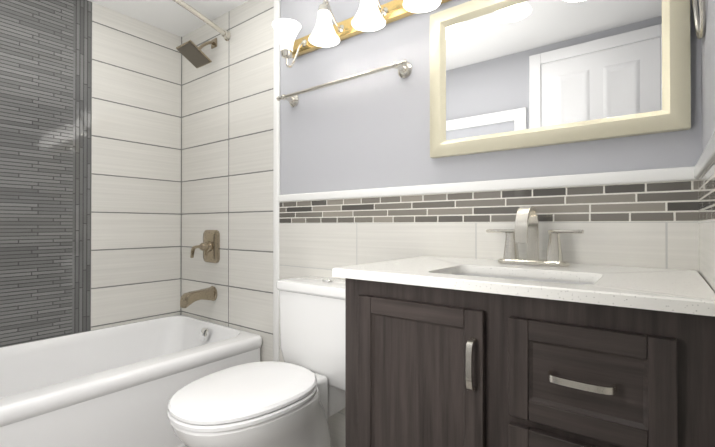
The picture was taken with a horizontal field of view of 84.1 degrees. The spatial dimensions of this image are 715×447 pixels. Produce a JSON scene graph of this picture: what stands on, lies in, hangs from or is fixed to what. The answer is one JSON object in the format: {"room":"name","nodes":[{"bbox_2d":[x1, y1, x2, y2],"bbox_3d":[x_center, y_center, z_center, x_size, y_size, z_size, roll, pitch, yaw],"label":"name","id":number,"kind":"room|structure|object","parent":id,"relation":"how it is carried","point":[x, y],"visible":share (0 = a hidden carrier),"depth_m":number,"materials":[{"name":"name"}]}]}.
{"room":"bathroom","nodes":[
{"label":"bathroom","id":0,"kind":"room"},
{"bbox_2d":[88,0,248,36],"bbox_3d":[-0.583,-1.192,1.129,2.650,0.060,1.720,0,0,37],"label":"ceiling","id":1,"kind":"structure","parent":0,"point":[172,17],"depth_m":2.16,"materials":[{"name":"white paint"}]},
{"bbox_2d":[280,0,701,194],"bbox_3d":[-0.091,-0.098,1.765,2.650,2.120,0.100,0,0,37],"label":"wall","id":2,"kind":"structure","parent":0,"point":[370,131],"depth_m":1.54,"materials":[{"name":"grey paint"}]},
{"bbox_2d":[181,0,280,361],"bbox_3d":[-0.733,-0.095,2.185,0.902,2.120,0.014,0,0,37],"label":"wall tile","id":3,"kind":"structure","parent":2,"relation":"attached to","point":[231,91],"depth_m":2.08,"materials":[{"name":"white tile"}]},
{"bbox_2d":[176,38,216,67],"bbox_3d":[-0.867,-0.955,2.171,0.144,0.171,0.190,0,0,37],"label":"shower head","id":4,"kind":"object","parent":3,"relation":"attached to","point":[193,53],"visible":1,"depth_m":2.15},
{"bbox_2d":[180,286,216,307],"bbox_3d":[-0.871,0.405,2.173,0.084,0.094,0.180,0,0,37],"label":"tub spout","id":5,"kind":"object","parent":3,"relation":"attached to","point":[187,299],"visible":1,"depth_m":2.15,"materials":[{"name":"beige metal"}]},
{"bbox_2d":[173,0,230,40],"bbox_3d":[-1.100,-1.024,1.524,0.212,0.054,1.521,0,0,37],"label":"rail","id":6,"kind":"object","parent":3,"relation":"attached to","point":[226,34],"visible":1,"depth_m":1.98,"materials":[{"name":"silver metal"}]},
{"bbox_2d":[190,230,219,262],"bbox_3d":[-0.861,0.133,2.235,0.185,0.184,0.070,0,0,37],"label":"shower valve","id":7,"kind":"object","parent":3,"relation":"attached to","point":[209,246],"visible":1,"depth_m":2.21,"materials":[{"name":"beige metal"}]},
{"bbox_2d":[276,59,411,106],"bbox_3d":[-0.082,-0.574,1.647,0.690,0.060,0.078,0,0,37],"label":"towel rail","id":8,"kind":"object","parent":2,"relation":"attached to","point":[404,67],"visible":1,"depth_m":1.55,"materials":[{"name":"silver metal"}]},
{"bbox_2d":[272,0,450,67],"bbox_3d":[0.166,-0.774,1.381,1.330,0.219,0.200,0,0,37],"label":"sconce","id":9,"kind":"object","parent":2,"relation":"attached to","point":[371,15],"visible":1,"depth_m":1.54,"materials":[{"name":"white glass"}]},
{"bbox_2d":[279,166,698,446],"bbox_3d":[0.235,0.411,1.439,1.540,1.097,0.016,0,0,37],"label":"wainscot","id":10,"kind":"structure","parent":2,"relation":"attached to","point":[647,218],"depth_m":1.29,"materials":[{"name":"tile"}]},
{"bbox_2d":[430,0,690,157],"bbox_3d":[0.542,-0.484,1.195,0.706,0.504,0.030,0,0,37],"label":"mirror","id":11,"kind":"object","parent":2,"relation":"attached to","point":[511,74],"visible":1,"depth_m":1.17,"materials":[{"name":"beige mirror"}]},
{"bbox_2d":[701,0,714,152],"bbox_3d":[0.429,-0.107,0.346,0.100,2.120,1.520,0,0,37],"label":"wall","id":12,"kind":"structure","parent":0,"point":[708,77],"depth_m":0.84,"materials":[{"name":"grey paint"}]},
{"bbox_2d":[692,0,705,39],"bbox_3d":[0.780,-0.513,0.911,0.026,0.179,0.160,0,0,37],"label":"towel ring","id":13,"kind":"object","parent":12,"relation":"attached to","point":[700,27],"visible":1,"depth_m":0.90,"materials":[{"name":"silver metal"}]},
{"bbox_2d":[694,132,714,292],"bbox_3d":[0.380,0.405,0.375,0.016,1.097,1.512,0,0,37],"label":"wainscot","id":14,"kind":"structure","parent":12,"relation":"attached to","point":[704,171],"depth_m":0.78,"materials":[{"name":"tile"}]},
{"bbox_3d":[-0.583,0.988,1.115,2.650,0.060,1.720,0,0,37],"label":"floor","id":15,"kind":"structure","parent":0,"visible":0},
{"bbox_2d":[0,315,261,446],"bbox_3d":[-1.230,0.758,1.612,0.800,0.407,1.500,0,0,37],"label":"bathtub","id":16,"kind":"object","parent":15,"relation":"on","point":[118,386],"visible":0.83,"depth_m":1.61,"materials":[{"name":"white ceramic"}]},
{"bbox_2d":[167,276,344,446],"bbox_3d":[-0.279,0.592,1.375,0.420,0.736,0.728,0,0,37],"label":"toilet","id":17,"kind":"object","parent":15,"relation":"on","point":[296,398],"visible":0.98,"depth_m":1.31,"materials":[{"name":"white ceramic"}]},
{"bbox_2d":[332,256,714,446],"bbox_3d":[0.385,0.537,0.999,0.750,0.840,0.510,0,0,37],"label":"bathroom vanity","id":18,"kind":"object","parent":15,"relation":"on","point":[452,352],"visible":1,"depth_m":0.79,"materials":[{"name":"brown wood"}]},
{"bbox_2d":[486,206,583,266],"bbox_3d":[0.470,0.035,1.093,0.256,0.163,0.147,0,0,37],"label":"faucet","id":19,"kind":"object","parent":18,"relation":"on","point":[526,230],"visible":1,"depth_m":1.09,"materials":[{"name":"silver metal"}]},
{"bbox_3d":[-1.595,-0.097,1.897,0.100,2.120,1.520,0,0,37],"label":"wall","id":20,"kind":"structure","parent":0,"visible":0},
{"bbox_2d":[0,0,181,346],"bbox_3d":[-1.551,-0.097,1.863,0.012,2.120,1.520,0,0,37],"label":"wall tile","id":21,"kind":"structure","parent":20,"relation":"attached to","point":[90,165],"depth_m":2.05,"materials":[{"name":"tile"}]}
]}

